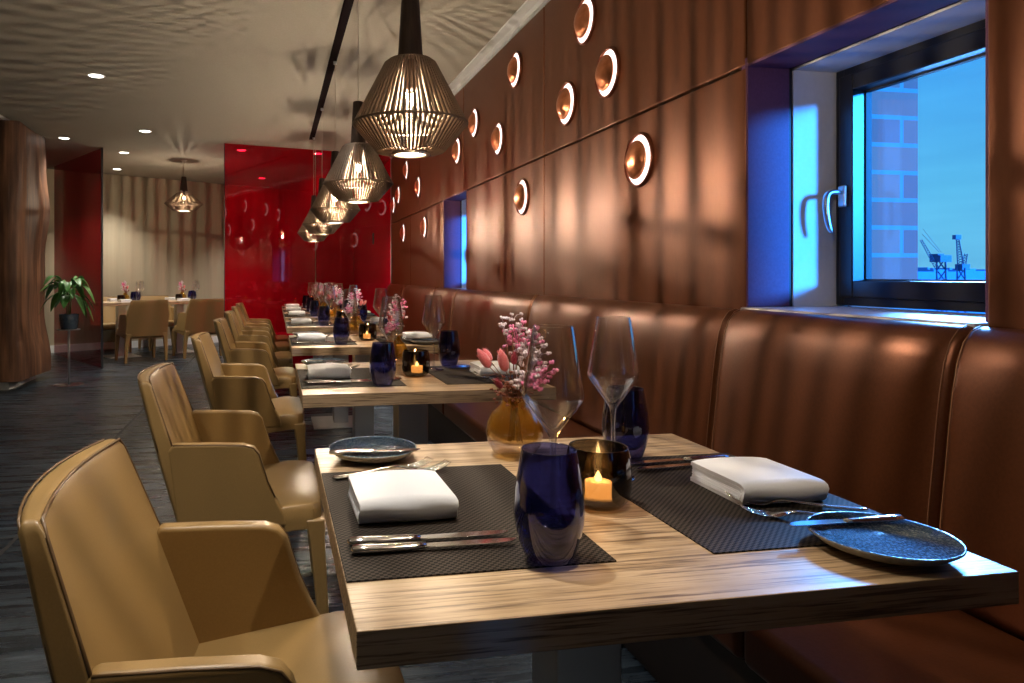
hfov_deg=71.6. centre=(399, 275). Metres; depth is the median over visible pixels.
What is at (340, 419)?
dining table
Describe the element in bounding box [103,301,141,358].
dining table
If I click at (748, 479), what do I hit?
napkin
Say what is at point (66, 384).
plant stand
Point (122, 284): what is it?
flower bouquet
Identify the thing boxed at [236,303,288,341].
armchair
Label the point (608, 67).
lamp
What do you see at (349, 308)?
flower bouquet
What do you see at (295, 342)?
knife
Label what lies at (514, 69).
lamp
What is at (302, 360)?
butter knife
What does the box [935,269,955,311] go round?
building
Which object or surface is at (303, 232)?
pendant lamp
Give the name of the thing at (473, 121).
lamp
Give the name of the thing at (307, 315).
placemat
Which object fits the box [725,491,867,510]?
fork
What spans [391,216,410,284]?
wall panel
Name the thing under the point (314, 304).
water tumbler
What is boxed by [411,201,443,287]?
wall panel
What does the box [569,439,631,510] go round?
candle holder
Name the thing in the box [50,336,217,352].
baseboard
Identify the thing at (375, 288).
bowl
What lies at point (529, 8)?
ceiling trim
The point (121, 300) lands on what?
napkin
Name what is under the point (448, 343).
water tumbler
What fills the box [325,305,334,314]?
candle holder
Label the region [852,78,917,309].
wall
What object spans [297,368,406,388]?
placemat
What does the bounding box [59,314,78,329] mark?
plant pot
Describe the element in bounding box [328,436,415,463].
plate
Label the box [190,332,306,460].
armchair
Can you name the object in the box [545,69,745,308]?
wall panel
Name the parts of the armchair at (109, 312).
seat, backrest, leg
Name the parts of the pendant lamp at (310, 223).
lamp shade, handle, lamp shade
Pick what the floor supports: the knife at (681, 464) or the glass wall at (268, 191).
the glass wall at (268, 191)
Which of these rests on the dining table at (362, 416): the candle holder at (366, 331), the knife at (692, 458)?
the candle holder at (366, 331)
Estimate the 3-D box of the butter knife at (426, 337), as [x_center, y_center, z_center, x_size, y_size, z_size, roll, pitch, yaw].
[0.113,0.334,3.705,0.176,0.009,0.020,0,0,-10]
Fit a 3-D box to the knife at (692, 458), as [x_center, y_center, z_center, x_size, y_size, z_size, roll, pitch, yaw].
[0.531,0.352,1.331,0.222,0.010,0.021,0,0,-13]
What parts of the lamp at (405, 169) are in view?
dish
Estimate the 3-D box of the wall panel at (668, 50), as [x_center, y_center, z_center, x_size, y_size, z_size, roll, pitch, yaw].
[0.952,-1.067,3.006,0.035,0.818,1.655,0,0,-10]
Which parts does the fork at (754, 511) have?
handle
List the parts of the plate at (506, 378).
dish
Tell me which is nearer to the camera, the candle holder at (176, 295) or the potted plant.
the potted plant
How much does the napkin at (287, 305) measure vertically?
0.038 m
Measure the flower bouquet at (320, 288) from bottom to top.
0.259 m
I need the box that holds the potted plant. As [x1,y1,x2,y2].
[38,275,94,321]
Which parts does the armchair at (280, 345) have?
backrest, armrest, armrest, seat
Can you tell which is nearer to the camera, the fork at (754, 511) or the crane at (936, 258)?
the fork at (754, 511)
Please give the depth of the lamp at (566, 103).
3.47 m
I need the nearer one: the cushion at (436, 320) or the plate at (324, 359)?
the plate at (324, 359)
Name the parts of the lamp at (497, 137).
dish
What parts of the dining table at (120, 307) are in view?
plate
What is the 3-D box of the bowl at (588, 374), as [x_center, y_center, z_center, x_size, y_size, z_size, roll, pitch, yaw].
[0.379,0.155,1.241,0.090,0.162,0.090,0,0,-10]
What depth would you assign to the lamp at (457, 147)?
5.57 m
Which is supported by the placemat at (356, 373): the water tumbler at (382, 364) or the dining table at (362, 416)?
the water tumbler at (382, 364)
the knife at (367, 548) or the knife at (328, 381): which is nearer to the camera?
the knife at (367, 548)
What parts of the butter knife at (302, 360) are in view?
handle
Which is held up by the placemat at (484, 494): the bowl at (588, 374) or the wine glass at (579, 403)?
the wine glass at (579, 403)
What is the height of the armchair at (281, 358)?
0.799 m
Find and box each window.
[443,189,467,288]
[740,0,987,328]
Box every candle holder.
[117,295,124,300]
[175,294,182,299]
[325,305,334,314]
[336,311,348,320]
[358,323,376,340]
[402,349,429,377]
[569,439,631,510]
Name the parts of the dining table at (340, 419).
plate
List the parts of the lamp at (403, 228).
dish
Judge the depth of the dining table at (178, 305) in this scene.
10.04 m
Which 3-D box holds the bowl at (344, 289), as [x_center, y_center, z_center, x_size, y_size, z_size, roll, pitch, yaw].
[-0.272,0.155,3.776,0.090,0.162,0.090,0,0,-10]
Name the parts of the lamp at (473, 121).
dish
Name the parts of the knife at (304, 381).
handle, blade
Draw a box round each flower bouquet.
[121,281,129,298]
[179,281,185,295]
[310,283,318,299]
[315,282,323,301]
[317,283,332,305]
[327,285,345,317]
[345,288,366,330]
[383,294,407,358]
[476,312,558,442]
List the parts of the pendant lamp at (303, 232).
lamp shade, lamp shade, handle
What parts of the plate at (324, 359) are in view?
dish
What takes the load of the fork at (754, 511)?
on the placemat at (714, 522)
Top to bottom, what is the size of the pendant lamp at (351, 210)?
1.145 m
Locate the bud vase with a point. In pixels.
(492, 412)
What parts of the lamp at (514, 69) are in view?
dish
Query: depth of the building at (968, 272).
214.09 m
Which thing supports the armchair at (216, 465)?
on the floor
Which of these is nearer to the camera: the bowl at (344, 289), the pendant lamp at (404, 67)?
the pendant lamp at (404, 67)
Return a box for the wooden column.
[0,115,50,389]
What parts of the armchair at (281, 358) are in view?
backrest, armrest, armrest, seat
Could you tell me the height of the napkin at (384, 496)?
0.038 m
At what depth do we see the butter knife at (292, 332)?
4.08 m
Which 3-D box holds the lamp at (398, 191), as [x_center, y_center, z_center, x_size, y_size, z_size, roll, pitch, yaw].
[-0.036,-0.956,8.287,0.049,0.220,0.220,0,0,-10]
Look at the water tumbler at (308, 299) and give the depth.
6.89 m
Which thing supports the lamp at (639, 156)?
attached to the wall panel at (678, 237)
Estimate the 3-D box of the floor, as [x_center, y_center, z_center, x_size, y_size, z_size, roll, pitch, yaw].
[-2.943,1.160,4.806,7.900,0.100,17.500,0,0,-10]
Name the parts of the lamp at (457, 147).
dish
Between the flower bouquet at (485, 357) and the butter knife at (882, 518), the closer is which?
the butter knife at (882, 518)
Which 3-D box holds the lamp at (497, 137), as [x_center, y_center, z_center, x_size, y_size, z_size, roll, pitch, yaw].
[0.627,-0.898,4.586,0.049,0.220,0.220,0,0,-10]
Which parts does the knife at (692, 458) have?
blade, handle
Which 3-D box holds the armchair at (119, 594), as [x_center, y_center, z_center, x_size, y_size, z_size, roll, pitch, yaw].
[-0.269,0.709,1.151,0.594,0.799,0.557,0,0,-10]
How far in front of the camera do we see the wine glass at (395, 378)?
2.41 m
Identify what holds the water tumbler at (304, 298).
on the placemat
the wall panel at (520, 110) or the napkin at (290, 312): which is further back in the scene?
the napkin at (290, 312)
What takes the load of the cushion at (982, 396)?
on the banquette
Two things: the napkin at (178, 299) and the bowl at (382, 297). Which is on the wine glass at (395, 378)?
the bowl at (382, 297)
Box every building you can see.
[918,267,947,311]
[918,272,933,310]
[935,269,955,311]
[939,268,971,312]
[970,269,984,313]
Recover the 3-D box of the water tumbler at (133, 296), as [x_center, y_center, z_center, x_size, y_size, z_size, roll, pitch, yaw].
[-3.651,0.290,9.568,0.089,0.139,0.089,0,0,-40]
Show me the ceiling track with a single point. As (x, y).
(347, 4)
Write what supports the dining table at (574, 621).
on the floor
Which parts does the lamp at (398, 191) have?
dish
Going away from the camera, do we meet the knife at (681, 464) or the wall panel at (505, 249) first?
the knife at (681, 464)
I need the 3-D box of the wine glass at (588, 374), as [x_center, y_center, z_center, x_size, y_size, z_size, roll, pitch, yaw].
[0.379,0.216,1.241,0.090,0.284,0.090,0,0,-10]
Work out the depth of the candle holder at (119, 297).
9.52 m
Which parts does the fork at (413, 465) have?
handle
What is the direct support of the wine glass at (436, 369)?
on the placemat at (462, 375)
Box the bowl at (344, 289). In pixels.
[341,289,357,314]
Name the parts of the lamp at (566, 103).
dish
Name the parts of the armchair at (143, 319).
leg, armrest, leg, seat, backrest, leg, leg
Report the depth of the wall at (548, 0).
4.33 m
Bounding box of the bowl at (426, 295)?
[422,295,445,336]
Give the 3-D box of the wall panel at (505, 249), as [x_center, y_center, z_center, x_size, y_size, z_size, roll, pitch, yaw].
[0.666,-0.245,4.606,0.035,0.810,1.579,0,0,-10]
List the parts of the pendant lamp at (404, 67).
lamp shade, lamp shade, handle, plate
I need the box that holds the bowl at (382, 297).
[378,297,403,340]
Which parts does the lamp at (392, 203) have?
dish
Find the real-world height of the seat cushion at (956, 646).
0.095 m
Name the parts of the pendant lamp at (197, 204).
lamp shade, handle, lamp shade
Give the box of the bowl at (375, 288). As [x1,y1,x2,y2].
[373,288,387,313]
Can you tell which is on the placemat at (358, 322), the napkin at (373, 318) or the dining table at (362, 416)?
the napkin at (373, 318)
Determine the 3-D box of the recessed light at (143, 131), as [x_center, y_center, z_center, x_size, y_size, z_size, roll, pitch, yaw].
[-2.693,-1.522,7.372,0.134,0.005,0.134,0,0,-10]
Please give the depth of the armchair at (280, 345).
6.79 m
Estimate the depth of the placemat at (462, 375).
2.47 m
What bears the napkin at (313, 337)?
on the placemat at (326, 338)
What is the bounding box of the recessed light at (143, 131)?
[138,130,151,132]
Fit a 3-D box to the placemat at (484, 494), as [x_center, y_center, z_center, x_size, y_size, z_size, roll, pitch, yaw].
[0.065,0.359,1.071,0.340,0.002,0.456,0,0,-10]
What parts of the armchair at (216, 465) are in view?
backrest, armrest, armrest, seat, leg, leg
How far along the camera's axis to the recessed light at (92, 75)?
5.32 m
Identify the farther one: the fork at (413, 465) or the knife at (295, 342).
the knife at (295, 342)
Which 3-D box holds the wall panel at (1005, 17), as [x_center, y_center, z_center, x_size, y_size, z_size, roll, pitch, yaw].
[1.312,-0.245,1.000,0.035,0.810,0.909,0,0,-10]
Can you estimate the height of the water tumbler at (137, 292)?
0.139 m
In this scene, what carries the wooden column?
on the floor
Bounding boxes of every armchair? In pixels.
[16,438,404,682]
[103,296,131,351]
[115,299,168,363]
[137,362,328,614]
[138,295,173,350]
[172,298,223,358]
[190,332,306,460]
[213,318,296,437]
[224,310,292,392]
[231,306,290,351]
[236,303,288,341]
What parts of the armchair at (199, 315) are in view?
leg, armrest, leg, seat, backrest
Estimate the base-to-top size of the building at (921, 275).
17.012 m
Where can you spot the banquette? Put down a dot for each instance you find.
(920, 422)
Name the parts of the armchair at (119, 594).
backrest, armrest, armrest, seat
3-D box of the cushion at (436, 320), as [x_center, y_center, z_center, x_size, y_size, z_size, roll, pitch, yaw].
[0.378,0.397,5.777,0.144,0.586,0.758,0,0,-10]
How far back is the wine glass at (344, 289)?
3.77 m
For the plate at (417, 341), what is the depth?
3.62 m
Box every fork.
[332,456,432,478]
[405,459,450,470]
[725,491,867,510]
[738,503,816,517]
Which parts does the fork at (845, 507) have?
handle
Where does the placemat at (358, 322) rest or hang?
on the dining table at (340, 419)
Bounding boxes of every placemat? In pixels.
[284,314,317,316]
[286,321,333,325]
[290,337,356,345]
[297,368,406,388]
[321,464,616,582]
[349,321,399,325]
[376,336,415,343]
[429,366,492,384]
[629,453,881,553]
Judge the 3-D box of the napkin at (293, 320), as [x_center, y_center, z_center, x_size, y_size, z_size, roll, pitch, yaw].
[-0.736,0.339,5.193,0.147,0.038,0.153,0,0,-10]
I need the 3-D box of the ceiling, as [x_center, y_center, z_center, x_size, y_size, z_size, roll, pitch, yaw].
[-2.943,-1.576,4.806,7.900,0.100,17.500,0,0,-10]
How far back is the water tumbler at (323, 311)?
4.96 m
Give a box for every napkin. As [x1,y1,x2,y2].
[118,299,131,302]
[177,298,189,300]
[286,304,298,306]
[286,307,300,310]
[289,311,304,314]
[291,318,311,323]
[297,333,325,341]
[307,363,350,378]
[348,470,458,523]
[370,317,382,322]
[402,331,431,339]
[470,361,519,375]
[690,457,828,504]
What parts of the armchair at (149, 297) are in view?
leg, leg, backrest, seat, leg, armrest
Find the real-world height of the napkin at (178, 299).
0.038 m
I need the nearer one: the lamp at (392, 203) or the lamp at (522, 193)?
the lamp at (522, 193)
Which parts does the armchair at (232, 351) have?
backrest, armrest, armrest, seat, leg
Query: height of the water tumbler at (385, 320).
0.139 m
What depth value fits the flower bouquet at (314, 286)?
8.17 m
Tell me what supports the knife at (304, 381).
on the placemat at (356, 373)
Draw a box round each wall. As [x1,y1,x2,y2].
[44,169,315,345]
[224,143,390,367]
[391,0,847,306]
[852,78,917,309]
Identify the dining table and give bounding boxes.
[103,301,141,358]
[159,300,193,353]
[284,313,377,357]
[285,320,401,429]
[289,334,437,437]
[295,360,555,444]
[315,434,1018,682]
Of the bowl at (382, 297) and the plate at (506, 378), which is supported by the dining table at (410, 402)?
the plate at (506, 378)
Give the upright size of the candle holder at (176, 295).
0.093 m
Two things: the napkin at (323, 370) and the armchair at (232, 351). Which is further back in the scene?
the armchair at (232, 351)
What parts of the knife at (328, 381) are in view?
handle, blade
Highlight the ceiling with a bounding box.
[0,0,525,191]
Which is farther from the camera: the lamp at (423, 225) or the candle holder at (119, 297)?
the candle holder at (119, 297)
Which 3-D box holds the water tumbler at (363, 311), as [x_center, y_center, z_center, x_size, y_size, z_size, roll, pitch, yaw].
[-0.299,0.288,5.474,0.089,0.139,0.089,0,0,-10]
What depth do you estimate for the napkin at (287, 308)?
7.05 m
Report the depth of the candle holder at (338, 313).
5.17 m
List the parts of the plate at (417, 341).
dish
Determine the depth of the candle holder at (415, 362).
2.45 m
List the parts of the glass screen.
floor rail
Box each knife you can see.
[292,332,321,332]
[292,341,334,342]
[295,342,328,343]
[301,360,345,361]
[303,379,369,382]
[306,380,371,383]
[329,448,419,454]
[347,530,507,545]
[351,538,516,553]
[405,337,436,338]
[481,373,521,375]
[631,454,729,463]
[637,463,691,469]
[789,514,904,526]
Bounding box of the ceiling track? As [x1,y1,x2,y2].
[309,0,353,139]
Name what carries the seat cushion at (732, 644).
on the banquette
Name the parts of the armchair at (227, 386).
backrest, armrest, armrest, seat, leg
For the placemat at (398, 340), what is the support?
on the dining table at (362, 416)
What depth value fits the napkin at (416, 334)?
3.85 m
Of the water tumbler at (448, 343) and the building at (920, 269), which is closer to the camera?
the water tumbler at (448, 343)
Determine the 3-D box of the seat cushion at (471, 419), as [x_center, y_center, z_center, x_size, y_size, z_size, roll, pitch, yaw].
[0.599,0.703,2.937,0.455,0.095,1.656,0,0,-10]
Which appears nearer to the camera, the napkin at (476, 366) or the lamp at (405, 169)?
the napkin at (476, 366)
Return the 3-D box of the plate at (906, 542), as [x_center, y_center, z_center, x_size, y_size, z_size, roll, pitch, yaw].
[0.632,0.349,0.915,0.174,0.022,0.174,0,0,-12]
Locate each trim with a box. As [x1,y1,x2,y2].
[0,356,194,556]
[390,0,547,157]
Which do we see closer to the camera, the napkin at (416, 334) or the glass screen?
the napkin at (416, 334)
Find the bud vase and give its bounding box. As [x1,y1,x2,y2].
[486,395,543,458]
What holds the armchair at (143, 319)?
on the floor
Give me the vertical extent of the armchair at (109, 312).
0.799 m
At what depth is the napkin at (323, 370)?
2.41 m
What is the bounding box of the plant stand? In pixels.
[53,328,84,386]
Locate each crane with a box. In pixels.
[920,229,951,311]
[952,235,969,312]
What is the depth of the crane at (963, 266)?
71.05 m
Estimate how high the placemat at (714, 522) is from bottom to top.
0.002 m
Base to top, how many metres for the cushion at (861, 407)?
0.586 m
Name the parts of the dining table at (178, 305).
plate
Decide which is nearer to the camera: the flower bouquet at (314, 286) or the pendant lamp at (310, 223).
the pendant lamp at (310, 223)
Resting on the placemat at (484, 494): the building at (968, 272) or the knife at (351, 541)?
the knife at (351, 541)
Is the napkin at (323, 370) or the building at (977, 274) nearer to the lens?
the napkin at (323, 370)
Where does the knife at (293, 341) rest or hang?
on the placemat at (326, 338)
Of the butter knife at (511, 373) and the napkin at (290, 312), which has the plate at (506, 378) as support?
the butter knife at (511, 373)
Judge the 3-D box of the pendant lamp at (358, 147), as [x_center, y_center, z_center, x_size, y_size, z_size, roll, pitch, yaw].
[-0.212,-0.943,3.538,0.356,1.145,0.356,0,0,-14]
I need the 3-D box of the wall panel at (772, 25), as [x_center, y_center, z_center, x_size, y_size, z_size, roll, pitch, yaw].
[1.246,-1.067,1.369,0.035,0.818,1.657,0,0,-10]
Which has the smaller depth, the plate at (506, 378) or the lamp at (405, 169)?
the plate at (506, 378)
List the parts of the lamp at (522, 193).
dish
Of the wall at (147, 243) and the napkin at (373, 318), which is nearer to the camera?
the napkin at (373, 318)
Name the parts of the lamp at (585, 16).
dish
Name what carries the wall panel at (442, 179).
attached to the wall at (548, 0)
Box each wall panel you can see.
[391,133,420,223]
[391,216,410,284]
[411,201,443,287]
[420,87,463,210]
[464,7,547,190]
[466,157,544,294]
[545,0,746,154]
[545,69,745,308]
[747,0,889,63]
[988,0,1023,329]
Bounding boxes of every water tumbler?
[130,292,136,299]
[135,291,140,299]
[188,291,193,298]
[302,295,308,307]
[306,297,313,311]
[309,300,318,315]
[318,306,329,325]
[333,317,349,344]
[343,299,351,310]
[357,303,366,320]
[369,341,395,385]
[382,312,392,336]
[438,330,459,366]
[513,442,584,565]
[601,385,648,461]
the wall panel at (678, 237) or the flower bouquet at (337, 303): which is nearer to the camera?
the wall panel at (678, 237)
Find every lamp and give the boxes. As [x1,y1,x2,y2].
[164,160,203,211]
[298,137,327,241]
[302,108,341,234]
[310,61,359,223]
[323,0,392,203]
[352,0,467,158]
[390,196,395,213]
[395,186,400,203]
[400,223,405,242]
[402,160,408,179]
[414,176,420,197]
[420,216,426,237]
[452,137,461,164]
[468,108,478,137]
[491,122,503,155]
[507,51,521,88]
[514,178,529,215]
[556,81,576,125]
[574,0,596,44]
[595,47,620,98]
[624,132,654,186]
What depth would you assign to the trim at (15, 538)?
2.98 m
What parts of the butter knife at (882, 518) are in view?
blade, handle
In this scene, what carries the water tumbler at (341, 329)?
on the placemat at (326, 338)
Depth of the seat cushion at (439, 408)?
3.83 m
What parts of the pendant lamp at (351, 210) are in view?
lamp shade, lamp shade, handle, plate, cord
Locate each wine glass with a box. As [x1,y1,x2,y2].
[341,289,357,341]
[373,288,387,338]
[378,296,403,379]
[422,295,445,370]
[522,324,583,441]
[587,316,639,480]
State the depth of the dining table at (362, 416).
3.59 m
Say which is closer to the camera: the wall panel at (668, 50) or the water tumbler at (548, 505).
the water tumbler at (548, 505)
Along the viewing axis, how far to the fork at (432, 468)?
1.28 m
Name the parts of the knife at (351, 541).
handle, blade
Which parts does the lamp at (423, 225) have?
dish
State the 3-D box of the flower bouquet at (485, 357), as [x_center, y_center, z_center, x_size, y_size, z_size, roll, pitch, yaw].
[0.232,0.203,1.400,0.167,0.259,0.104,0,0,-10]
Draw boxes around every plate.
[303,358,344,364]
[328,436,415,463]
[410,339,438,344]
[489,375,537,384]
[806,511,966,566]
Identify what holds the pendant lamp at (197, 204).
hanging from the ceiling
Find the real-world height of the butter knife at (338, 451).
0.009 m
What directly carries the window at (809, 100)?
in the wall at (548, 0)
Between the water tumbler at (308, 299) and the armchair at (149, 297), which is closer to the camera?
the water tumbler at (308, 299)
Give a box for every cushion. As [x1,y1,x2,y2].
[428,287,460,354]
[431,403,443,414]
[444,401,602,441]
[710,632,744,658]
[712,309,975,528]
[744,610,1023,682]
[940,327,1023,640]
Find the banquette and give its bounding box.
[350,284,1023,682]
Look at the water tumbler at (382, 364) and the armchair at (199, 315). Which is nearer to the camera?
the water tumbler at (382, 364)
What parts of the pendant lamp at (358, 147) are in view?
lamp shade, plate, lamp shade, handle, cord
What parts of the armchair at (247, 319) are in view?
backrest, armrest, armrest, seat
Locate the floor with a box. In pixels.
[0,342,658,682]
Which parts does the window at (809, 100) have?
handle, handle plate, sill, frame, sash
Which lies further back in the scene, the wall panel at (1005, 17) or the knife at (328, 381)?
the knife at (328, 381)
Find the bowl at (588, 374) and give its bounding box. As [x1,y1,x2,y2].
[587,316,639,405]
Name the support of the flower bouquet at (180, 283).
in the bud vase
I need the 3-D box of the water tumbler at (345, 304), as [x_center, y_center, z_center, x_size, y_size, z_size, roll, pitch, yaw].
[-0.498,0.288,6.598,0.089,0.139,0.089,0,0,-10]
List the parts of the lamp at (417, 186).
dish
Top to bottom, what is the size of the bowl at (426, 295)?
0.162 m
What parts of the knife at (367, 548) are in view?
handle, blade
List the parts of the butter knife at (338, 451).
handle, blade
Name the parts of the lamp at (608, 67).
dish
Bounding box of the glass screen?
[54,148,102,368]
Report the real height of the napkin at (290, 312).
0.038 m
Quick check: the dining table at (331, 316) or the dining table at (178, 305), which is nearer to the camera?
the dining table at (331, 316)
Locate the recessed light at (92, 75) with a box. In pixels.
[86,73,105,77]
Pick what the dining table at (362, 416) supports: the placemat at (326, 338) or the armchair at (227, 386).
the placemat at (326, 338)
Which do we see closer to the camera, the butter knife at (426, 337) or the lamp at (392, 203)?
the butter knife at (426, 337)
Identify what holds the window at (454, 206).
in the wall at (548, 0)
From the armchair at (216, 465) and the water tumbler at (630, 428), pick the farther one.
the armchair at (216, 465)
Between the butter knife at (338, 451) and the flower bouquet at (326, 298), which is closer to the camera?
the butter knife at (338, 451)
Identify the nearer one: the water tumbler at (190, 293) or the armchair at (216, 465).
the armchair at (216, 465)
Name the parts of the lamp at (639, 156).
dish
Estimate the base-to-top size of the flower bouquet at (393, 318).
0.259 m
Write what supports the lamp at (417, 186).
attached to the wall panel at (442, 179)
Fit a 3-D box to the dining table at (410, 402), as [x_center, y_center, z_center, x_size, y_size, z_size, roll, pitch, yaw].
[0.038,0.734,2.546,0.810,0.748,0.755,0,0,-10]
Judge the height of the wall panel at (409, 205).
0.818 m
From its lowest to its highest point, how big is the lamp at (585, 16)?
0.220 m
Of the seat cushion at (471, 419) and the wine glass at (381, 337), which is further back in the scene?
the wine glass at (381, 337)
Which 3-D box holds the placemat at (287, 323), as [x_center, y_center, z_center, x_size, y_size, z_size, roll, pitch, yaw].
[-0.672,0.359,5.186,0.340,0.002,0.456,0,0,-10]
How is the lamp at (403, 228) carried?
attached to the wall panel at (400, 251)

